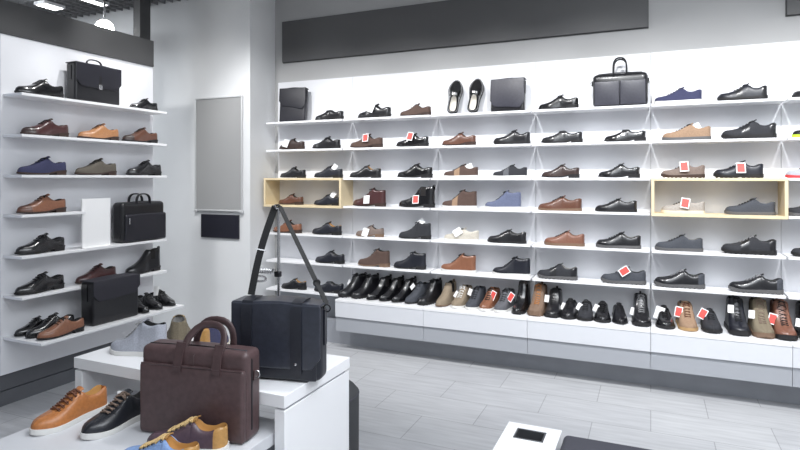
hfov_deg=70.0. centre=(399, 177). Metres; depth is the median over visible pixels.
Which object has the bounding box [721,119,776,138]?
shoe
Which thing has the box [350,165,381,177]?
shoe
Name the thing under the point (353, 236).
shelf board
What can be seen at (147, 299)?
shoe
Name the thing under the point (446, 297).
boot
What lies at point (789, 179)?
shelf board
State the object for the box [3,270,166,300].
shelf board
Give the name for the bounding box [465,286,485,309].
sneaker
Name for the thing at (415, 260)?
boot
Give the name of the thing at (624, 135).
loafer
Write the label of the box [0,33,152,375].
wall
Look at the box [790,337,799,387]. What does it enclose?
ledge
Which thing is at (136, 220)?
laptop bag
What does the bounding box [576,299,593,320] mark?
sneaker
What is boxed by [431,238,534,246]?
shelf board
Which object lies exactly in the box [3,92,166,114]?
shelf board
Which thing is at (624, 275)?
shoe
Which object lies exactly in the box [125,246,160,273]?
boot
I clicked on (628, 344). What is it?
drawer base
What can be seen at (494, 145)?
shelf board
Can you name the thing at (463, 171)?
sneaker
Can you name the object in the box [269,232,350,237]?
shelf board
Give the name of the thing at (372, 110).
shoe
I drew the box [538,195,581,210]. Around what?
sneaker
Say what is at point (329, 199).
shoe
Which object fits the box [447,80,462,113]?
loafer
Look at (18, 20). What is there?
sign panel
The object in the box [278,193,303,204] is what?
shoe
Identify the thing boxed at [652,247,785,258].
shelf board
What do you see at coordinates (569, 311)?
sneaker
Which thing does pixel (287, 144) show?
shoe
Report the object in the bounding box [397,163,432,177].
shoe
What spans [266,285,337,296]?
shelf board
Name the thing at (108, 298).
bag
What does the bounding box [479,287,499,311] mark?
sneaker
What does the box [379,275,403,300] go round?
boot
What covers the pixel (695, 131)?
sneaker
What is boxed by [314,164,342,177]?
shoe
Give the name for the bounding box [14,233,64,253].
shoe
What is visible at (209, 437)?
sneaker
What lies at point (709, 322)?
shoe
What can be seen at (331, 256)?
shoe
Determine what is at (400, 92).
display panel
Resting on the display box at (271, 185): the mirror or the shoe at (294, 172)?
the shoe at (294, 172)
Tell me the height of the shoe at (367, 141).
0.129 m
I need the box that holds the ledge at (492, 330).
[423,303,528,353]
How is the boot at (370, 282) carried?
on the ledge at (403, 320)
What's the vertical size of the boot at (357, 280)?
0.201 m
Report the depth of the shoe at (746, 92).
3.91 m
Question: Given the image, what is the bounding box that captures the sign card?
[79,198,111,248]
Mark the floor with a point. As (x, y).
(408, 401)
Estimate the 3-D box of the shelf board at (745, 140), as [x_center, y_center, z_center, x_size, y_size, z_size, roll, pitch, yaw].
[2.229,-0.260,4.045,0.816,0.018,0.200,0,0,24]
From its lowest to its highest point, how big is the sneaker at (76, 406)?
0.122 m
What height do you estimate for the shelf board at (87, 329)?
0.018 m
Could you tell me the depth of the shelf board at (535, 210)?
4.31 m
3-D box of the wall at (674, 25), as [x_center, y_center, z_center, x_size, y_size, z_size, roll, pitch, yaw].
[1.517,-0.150,4.554,5.984,3.300,0.120,0,0,24]
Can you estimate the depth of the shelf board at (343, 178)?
4.96 m
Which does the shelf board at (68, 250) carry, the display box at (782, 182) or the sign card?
the sign card
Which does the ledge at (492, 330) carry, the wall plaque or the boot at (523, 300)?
the boot at (523, 300)
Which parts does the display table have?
panel, panel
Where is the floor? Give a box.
[0,327,799,449]
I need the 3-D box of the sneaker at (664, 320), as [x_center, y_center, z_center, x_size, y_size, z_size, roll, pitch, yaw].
[1.906,0.992,4.130,0.141,0.135,0.296,0,0,19]
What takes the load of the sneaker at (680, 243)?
on the shelf board at (705, 252)
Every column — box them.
[71,0,274,334]
[133,0,149,39]
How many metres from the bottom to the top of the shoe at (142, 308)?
0.130 m
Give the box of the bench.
[493,421,649,449]
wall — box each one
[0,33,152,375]
[275,0,799,295]
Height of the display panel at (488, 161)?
2.294 m
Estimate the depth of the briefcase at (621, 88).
4.23 m
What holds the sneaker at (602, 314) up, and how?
on the drawer base at (628, 344)
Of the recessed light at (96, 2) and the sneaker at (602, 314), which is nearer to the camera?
the sneaker at (602, 314)
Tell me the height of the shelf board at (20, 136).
0.018 m
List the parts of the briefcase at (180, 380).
handle, handle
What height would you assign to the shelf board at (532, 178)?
0.018 m
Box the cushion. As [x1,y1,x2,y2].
[560,436,649,449]
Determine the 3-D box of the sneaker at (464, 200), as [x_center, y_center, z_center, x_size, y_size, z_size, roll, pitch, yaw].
[0.496,0.172,4.779,0.312,0.161,0.119,0,0,26]
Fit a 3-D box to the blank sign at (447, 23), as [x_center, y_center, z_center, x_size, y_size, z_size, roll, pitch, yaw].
[0.358,-1.340,4.981,3.320,0.408,0.030,0,0,24]
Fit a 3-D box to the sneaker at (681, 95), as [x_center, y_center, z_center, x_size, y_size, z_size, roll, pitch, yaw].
[2.002,-0.596,4.117,0.316,0.126,0.121,0,0,24]
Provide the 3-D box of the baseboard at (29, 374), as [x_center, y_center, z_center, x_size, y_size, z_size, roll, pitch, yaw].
[-2.739,1.397,3.712,0.200,0.205,2.595,0,0,24]
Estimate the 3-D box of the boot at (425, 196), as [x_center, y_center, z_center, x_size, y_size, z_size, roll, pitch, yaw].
[0.145,0.155,4.932,0.339,0.196,0.123,0,0,23]
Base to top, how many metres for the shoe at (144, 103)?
0.106 m
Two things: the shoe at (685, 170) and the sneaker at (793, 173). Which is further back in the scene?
the shoe at (685, 170)
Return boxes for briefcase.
[140,316,259,443]
[590,57,651,106]
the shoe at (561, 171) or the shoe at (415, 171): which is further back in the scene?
the shoe at (415, 171)
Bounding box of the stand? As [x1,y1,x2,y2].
[257,205,281,295]
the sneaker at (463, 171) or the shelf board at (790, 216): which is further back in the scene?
the sneaker at (463, 171)
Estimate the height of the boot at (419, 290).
0.168 m
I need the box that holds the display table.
[74,337,349,449]
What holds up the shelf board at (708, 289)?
attached to the display panel at (716, 71)
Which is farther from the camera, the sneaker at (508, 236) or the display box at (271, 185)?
the display box at (271, 185)
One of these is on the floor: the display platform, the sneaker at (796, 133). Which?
the display platform
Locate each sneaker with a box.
[29,385,107,435]
[80,389,139,439]
[109,319,166,356]
[125,432,199,449]
[146,415,228,449]
[167,314,190,339]
[200,328,229,343]
[441,253,475,273]
[442,189,476,208]
[443,163,478,177]
[444,227,478,241]
[451,285,471,308]
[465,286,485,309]
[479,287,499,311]
[485,190,520,209]
[487,229,526,243]
[492,164,527,177]
[492,256,530,276]
[493,288,514,312]
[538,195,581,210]
[544,230,584,246]
[560,298,577,319]
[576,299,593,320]
[592,301,610,322]
[595,198,636,211]
[596,231,640,248]
[653,305,675,328]
[654,87,701,103]
[655,234,702,251]
[661,197,704,213]
[662,122,710,139]
[674,300,697,330]
[724,197,775,215]
[785,168,799,177]
[792,91,799,96]
[792,130,799,136]
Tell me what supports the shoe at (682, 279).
on the shelf board at (708, 289)
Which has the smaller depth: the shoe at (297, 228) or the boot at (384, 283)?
the boot at (384, 283)
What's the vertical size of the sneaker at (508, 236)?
0.115 m
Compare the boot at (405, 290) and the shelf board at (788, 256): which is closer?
the shelf board at (788, 256)
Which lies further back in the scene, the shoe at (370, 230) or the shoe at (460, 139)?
the shoe at (370, 230)
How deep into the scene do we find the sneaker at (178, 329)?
2.68 m
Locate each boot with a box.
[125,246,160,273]
[338,272,366,297]
[351,273,378,298]
[353,187,385,206]
[358,248,389,266]
[366,274,391,299]
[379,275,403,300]
[391,276,416,301]
[394,251,426,269]
[399,185,435,207]
[399,218,431,238]
[405,281,428,303]
[417,277,441,305]
[435,279,456,306]
[511,280,530,314]
[527,281,547,316]
[544,286,562,317]
[630,291,651,326]
[724,295,750,336]
[747,297,774,338]
[769,298,797,340]
[794,301,799,337]
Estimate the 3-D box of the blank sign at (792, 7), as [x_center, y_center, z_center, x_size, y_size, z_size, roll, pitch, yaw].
[3.231,-1.339,3.720,1.208,0.431,0.030,0,0,24]
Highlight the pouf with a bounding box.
[349,380,358,449]
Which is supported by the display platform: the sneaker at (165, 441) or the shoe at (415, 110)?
the sneaker at (165, 441)
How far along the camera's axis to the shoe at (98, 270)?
4.23 m
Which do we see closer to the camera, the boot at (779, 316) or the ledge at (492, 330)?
the boot at (779, 316)
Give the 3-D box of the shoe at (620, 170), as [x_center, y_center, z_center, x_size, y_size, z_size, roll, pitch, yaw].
[1.638,-0.058,4.277,0.298,0.116,0.105,0,0,26]
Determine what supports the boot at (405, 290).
on the ledge at (403, 320)
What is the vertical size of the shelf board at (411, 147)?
0.018 m
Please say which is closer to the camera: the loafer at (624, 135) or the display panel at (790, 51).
the display panel at (790, 51)
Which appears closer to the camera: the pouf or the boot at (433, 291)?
the pouf
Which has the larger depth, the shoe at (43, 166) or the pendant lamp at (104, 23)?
the pendant lamp at (104, 23)
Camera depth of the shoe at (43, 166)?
3.86 m
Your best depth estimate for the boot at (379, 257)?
5.05 m
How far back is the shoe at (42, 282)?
3.84 m
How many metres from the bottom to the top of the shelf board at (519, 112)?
0.018 m
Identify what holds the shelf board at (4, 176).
attached to the wall at (23, 62)
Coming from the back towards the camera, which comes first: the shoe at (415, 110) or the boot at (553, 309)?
the shoe at (415, 110)
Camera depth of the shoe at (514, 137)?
4.55 m
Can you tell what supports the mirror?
attached to the wall column at (203, 48)
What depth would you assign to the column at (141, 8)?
5.30 m
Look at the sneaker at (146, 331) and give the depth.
2.56 m
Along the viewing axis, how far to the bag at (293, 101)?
5.43 m
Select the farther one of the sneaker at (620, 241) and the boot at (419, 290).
the boot at (419, 290)
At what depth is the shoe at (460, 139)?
4.74 m
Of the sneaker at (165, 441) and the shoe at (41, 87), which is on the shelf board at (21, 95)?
the shoe at (41, 87)
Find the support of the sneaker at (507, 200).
on the shelf board at (435, 208)
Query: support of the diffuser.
attached to the recessed light at (42, 3)
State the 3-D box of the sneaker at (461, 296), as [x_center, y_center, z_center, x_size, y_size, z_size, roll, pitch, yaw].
[0.505,0.976,4.747,0.131,0.169,0.284,0,0,35]
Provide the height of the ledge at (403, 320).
0.275 m
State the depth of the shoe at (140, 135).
4.60 m
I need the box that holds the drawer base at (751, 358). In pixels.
[651,319,792,386]
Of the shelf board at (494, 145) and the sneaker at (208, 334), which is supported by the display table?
the sneaker at (208, 334)
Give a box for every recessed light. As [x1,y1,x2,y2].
[34,0,64,10]
[83,0,108,6]
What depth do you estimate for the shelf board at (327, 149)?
5.35 m
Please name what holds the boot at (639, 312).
on the drawer base at (628, 344)
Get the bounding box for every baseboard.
[0,338,123,406]
[327,318,799,404]
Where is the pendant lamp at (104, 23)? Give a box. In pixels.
[95,0,114,29]
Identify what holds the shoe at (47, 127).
on the shelf board at (20, 136)
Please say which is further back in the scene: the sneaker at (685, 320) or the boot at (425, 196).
the boot at (425, 196)
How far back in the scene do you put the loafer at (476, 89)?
4.73 m
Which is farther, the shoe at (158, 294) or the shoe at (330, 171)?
the shoe at (330, 171)
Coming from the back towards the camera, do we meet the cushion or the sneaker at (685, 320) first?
the sneaker at (685, 320)
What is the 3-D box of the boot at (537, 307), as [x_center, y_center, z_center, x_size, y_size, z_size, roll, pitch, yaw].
[1.087,0.946,4.491,0.130,0.229,0.286,0,0,27]
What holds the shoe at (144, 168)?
on the shelf board at (4, 176)
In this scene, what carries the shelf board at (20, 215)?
attached to the wall at (23, 62)
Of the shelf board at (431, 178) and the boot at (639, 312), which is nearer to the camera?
the boot at (639, 312)
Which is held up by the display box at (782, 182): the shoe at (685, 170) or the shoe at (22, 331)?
the shoe at (685, 170)
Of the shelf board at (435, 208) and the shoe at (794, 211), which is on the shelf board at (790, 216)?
the shoe at (794, 211)
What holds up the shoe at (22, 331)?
on the shelf board at (87, 329)
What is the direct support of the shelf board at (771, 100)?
attached to the display panel at (716, 71)
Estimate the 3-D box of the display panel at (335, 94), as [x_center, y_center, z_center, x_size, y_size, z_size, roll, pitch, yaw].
[-0.821,0.203,5.505,0.837,2.294,0.020,0,0,24]
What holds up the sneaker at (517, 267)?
on the shelf board at (488, 274)
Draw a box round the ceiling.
[6,0,180,17]
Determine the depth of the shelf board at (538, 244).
4.30 m
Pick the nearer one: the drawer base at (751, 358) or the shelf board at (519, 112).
the drawer base at (751, 358)
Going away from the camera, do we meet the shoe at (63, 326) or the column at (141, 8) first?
the shoe at (63, 326)
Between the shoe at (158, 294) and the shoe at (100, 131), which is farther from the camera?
the shoe at (158, 294)
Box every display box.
[264,178,352,207]
[651,178,787,218]
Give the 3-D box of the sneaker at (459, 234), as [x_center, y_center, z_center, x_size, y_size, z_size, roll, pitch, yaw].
[0.510,0.463,4.769,0.312,0.119,0.115,0,0,25]
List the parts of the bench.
socket frame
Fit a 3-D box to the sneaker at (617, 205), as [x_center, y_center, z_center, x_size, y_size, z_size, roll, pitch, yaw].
[1.619,0.199,4.286,0.299,0.108,0.103,0,0,23]
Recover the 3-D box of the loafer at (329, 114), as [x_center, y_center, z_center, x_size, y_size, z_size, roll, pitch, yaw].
[-0.654,-0.581,5.284,0.305,0.097,0.107,0,0,25]
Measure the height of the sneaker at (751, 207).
0.122 m
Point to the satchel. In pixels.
(86, 81)
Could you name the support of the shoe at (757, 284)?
on the shelf board at (708, 289)
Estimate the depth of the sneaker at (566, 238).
4.39 m
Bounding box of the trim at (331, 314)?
[280,291,339,317]
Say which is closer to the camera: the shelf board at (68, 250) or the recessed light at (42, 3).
the shelf board at (68, 250)
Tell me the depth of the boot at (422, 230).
4.90 m
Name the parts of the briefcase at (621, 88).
handle, handle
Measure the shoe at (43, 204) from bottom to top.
0.131 m
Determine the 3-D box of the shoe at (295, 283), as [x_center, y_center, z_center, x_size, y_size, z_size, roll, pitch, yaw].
[-1.011,1.001,5.441,0.276,0.107,0.097,0,0,22]
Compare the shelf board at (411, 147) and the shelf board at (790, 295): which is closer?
the shelf board at (790, 295)
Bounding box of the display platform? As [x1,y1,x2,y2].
[0,389,274,449]
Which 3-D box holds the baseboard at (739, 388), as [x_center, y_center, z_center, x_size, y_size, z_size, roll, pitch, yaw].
[1.383,1.400,4.373,5.884,0.200,0.080,0,0,24]
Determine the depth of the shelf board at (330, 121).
5.36 m
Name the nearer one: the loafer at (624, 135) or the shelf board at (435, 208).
the loafer at (624, 135)
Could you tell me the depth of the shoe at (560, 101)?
4.41 m
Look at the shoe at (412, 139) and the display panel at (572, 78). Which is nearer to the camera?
the display panel at (572, 78)
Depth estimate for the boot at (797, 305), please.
3.84 m
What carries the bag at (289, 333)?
on the display table
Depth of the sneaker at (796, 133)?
3.80 m
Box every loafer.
[314,281,343,293]
[315,110,343,119]
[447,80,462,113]
[467,79,483,112]
[541,131,582,142]
[604,129,645,141]
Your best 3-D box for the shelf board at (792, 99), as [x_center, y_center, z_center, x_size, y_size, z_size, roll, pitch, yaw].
[2.996,-0.524,3.708,0.831,0.018,0.200,0,0,24]
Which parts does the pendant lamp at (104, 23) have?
stem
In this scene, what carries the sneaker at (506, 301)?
on the ledge at (492, 330)
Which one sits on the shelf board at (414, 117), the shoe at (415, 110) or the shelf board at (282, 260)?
the shoe at (415, 110)
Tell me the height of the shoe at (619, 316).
0.127 m
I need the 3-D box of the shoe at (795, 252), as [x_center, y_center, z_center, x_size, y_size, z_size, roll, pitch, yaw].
[2.754,0.467,3.787,0.276,0.113,0.109,0,0,21]
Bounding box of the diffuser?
[37,3,62,9]
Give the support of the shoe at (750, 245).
on the shelf board at (705, 252)
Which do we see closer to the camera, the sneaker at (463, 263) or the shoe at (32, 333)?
the shoe at (32, 333)
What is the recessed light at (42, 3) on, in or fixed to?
in the ceiling
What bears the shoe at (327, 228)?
on the shelf board at (310, 234)
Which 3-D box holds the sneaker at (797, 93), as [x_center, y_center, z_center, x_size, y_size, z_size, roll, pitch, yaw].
[2.762,-0.588,3.784,0.276,0.110,0.106,0,0,26]
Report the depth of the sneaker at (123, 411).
2.15 m
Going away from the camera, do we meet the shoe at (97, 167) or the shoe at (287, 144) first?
the shoe at (97, 167)
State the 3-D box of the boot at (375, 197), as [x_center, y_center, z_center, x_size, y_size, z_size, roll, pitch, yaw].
[-0.276,0.169,5.116,0.330,0.169,0.126,0,0,24]
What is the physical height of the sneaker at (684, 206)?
0.115 m
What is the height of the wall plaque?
0.224 m
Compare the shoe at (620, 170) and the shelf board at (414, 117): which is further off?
the shelf board at (414, 117)
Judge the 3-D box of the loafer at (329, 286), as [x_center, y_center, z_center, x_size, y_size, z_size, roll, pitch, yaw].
[-0.659,1.005,5.286,0.316,0.100,0.111,0,0,25]
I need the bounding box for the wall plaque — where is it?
[201,214,239,238]
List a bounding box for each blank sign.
[282,0,648,62]
[785,0,799,16]
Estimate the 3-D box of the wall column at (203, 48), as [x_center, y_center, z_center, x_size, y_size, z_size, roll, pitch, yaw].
[-2.929,-0.150,6.305,3.566,3.300,0.530,0,0,24]
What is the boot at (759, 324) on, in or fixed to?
on the drawer base at (751, 358)
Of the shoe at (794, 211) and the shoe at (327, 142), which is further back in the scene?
the shoe at (327, 142)
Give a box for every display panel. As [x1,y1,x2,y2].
[278,77,352,287]
[353,70,437,282]
[438,62,535,301]
[536,53,650,353]
[651,42,780,324]
[781,41,799,326]
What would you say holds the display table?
on the floor
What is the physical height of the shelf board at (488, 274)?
0.018 m
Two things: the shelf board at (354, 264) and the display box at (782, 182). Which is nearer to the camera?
the display box at (782, 182)
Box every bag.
[80,273,139,325]
[113,193,165,242]
[231,204,330,381]
[279,87,308,121]
[490,77,526,111]
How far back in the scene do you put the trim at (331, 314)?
5.42 m
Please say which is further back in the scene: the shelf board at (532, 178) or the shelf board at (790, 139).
the shelf board at (532, 178)
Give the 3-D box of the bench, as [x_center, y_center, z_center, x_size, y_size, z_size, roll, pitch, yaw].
[1.165,1.272,1.763,1.834,0.457,0.725,0,0,24]
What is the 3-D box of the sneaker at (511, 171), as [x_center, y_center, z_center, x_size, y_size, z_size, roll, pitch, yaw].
[0.886,-0.057,4.608,0.286,0.114,0.110,0,0,25]
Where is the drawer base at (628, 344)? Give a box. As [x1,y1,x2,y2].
[527,314,650,368]
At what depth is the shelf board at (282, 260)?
5.37 m
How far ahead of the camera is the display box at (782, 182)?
3.90 m
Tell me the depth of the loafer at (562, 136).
4.40 m
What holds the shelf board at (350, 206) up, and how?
attached to the display panel at (400, 92)
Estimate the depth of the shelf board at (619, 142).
4.30 m
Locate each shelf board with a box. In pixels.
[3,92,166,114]
[3,134,166,146]
[3,175,166,177]
[3,211,85,217]
[3,238,166,259]
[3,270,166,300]
[3,304,183,346]
[266,119,351,125]
[266,148,346,152]
[266,257,351,266]
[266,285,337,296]
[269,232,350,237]
[343,115,436,122]
[343,146,433,150]
[343,178,430,179]
[343,205,430,209]
[343,234,436,241]
[343,262,436,272]
[431,110,534,118]
[431,144,534,148]
[431,178,531,179]
[431,207,534,212]
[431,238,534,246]
[431,268,534,280]
[532,104,649,114]
[532,141,649,146]
[532,178,649,179]
[532,209,649,214]
[532,242,649,252]
[532,275,649,288]
[652,98,785,109]
[652,137,785,144]
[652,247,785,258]
[652,282,785,298]
[782,97,799,103]
[782,137,799,141]
[782,253,799,259]
[784,291,799,299]
[788,178,799,180]
[788,215,799,218]
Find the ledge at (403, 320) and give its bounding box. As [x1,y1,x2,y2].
[335,297,427,340]
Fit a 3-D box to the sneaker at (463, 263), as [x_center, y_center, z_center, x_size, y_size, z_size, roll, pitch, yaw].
[0.488,0.704,4.782,0.313,0.161,0.120,0,0,26]
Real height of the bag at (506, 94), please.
0.277 m
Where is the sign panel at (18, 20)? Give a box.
[0,0,153,66]
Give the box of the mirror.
[194,95,243,212]
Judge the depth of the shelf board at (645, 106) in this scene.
4.34 m
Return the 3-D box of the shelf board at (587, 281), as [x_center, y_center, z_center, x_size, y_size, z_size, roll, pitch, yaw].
[1.458,0.794,4.384,0.842,0.018,0.200,0,0,24]
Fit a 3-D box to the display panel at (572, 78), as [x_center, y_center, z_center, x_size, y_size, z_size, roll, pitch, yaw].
[1.502,0.203,4.485,0.853,2.294,0.020,0,0,24]
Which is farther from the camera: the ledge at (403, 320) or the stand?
the ledge at (403, 320)
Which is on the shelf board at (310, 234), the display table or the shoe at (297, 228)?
the shoe at (297, 228)
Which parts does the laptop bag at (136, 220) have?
handle, handle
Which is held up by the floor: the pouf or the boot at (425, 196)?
the pouf
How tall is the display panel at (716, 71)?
2.294 m
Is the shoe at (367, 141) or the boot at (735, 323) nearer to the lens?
the boot at (735, 323)
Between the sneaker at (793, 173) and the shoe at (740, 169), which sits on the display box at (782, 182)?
the shoe at (740, 169)
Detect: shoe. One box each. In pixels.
[14,79,63,97]
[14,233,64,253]
[14,271,64,294]
[14,315,45,335]
[16,156,66,174]
[16,194,66,212]
[20,118,68,136]
[25,312,73,337]
[36,315,84,339]
[74,158,116,174]
[75,263,116,283]
[77,123,118,140]
[121,127,157,142]
[126,160,161,175]
[129,98,157,110]
[138,292,162,309]
[138,299,148,312]
[149,286,175,305]
[273,220,301,232]
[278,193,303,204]
[279,138,304,149]
[280,166,305,177]
[281,278,306,289]
[312,136,340,148]
[312,221,341,234]
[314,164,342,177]
[314,191,338,205]
[315,250,344,263]
[350,133,382,147]
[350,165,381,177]
[356,224,383,236]
[358,103,391,117]
[396,132,428,146]
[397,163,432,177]
[400,103,430,115]
[442,132,475,145]
[493,129,530,143]
[537,263,577,280]
[538,94,578,109]
[541,164,579,177]
[598,163,639,177]
[601,265,645,284]
[612,302,627,323]
[654,269,704,288]
[661,161,704,177]
[697,308,722,333]
[713,160,763,177]
[717,83,767,100]
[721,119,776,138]
[721,235,776,255]
[728,273,783,294]
[788,206,799,215]
[791,248,799,256]
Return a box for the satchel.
[65,59,121,104]
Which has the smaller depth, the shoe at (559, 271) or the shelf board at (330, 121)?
the shoe at (559, 271)
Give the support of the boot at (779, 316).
on the drawer base at (751, 358)
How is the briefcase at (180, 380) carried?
on the display platform

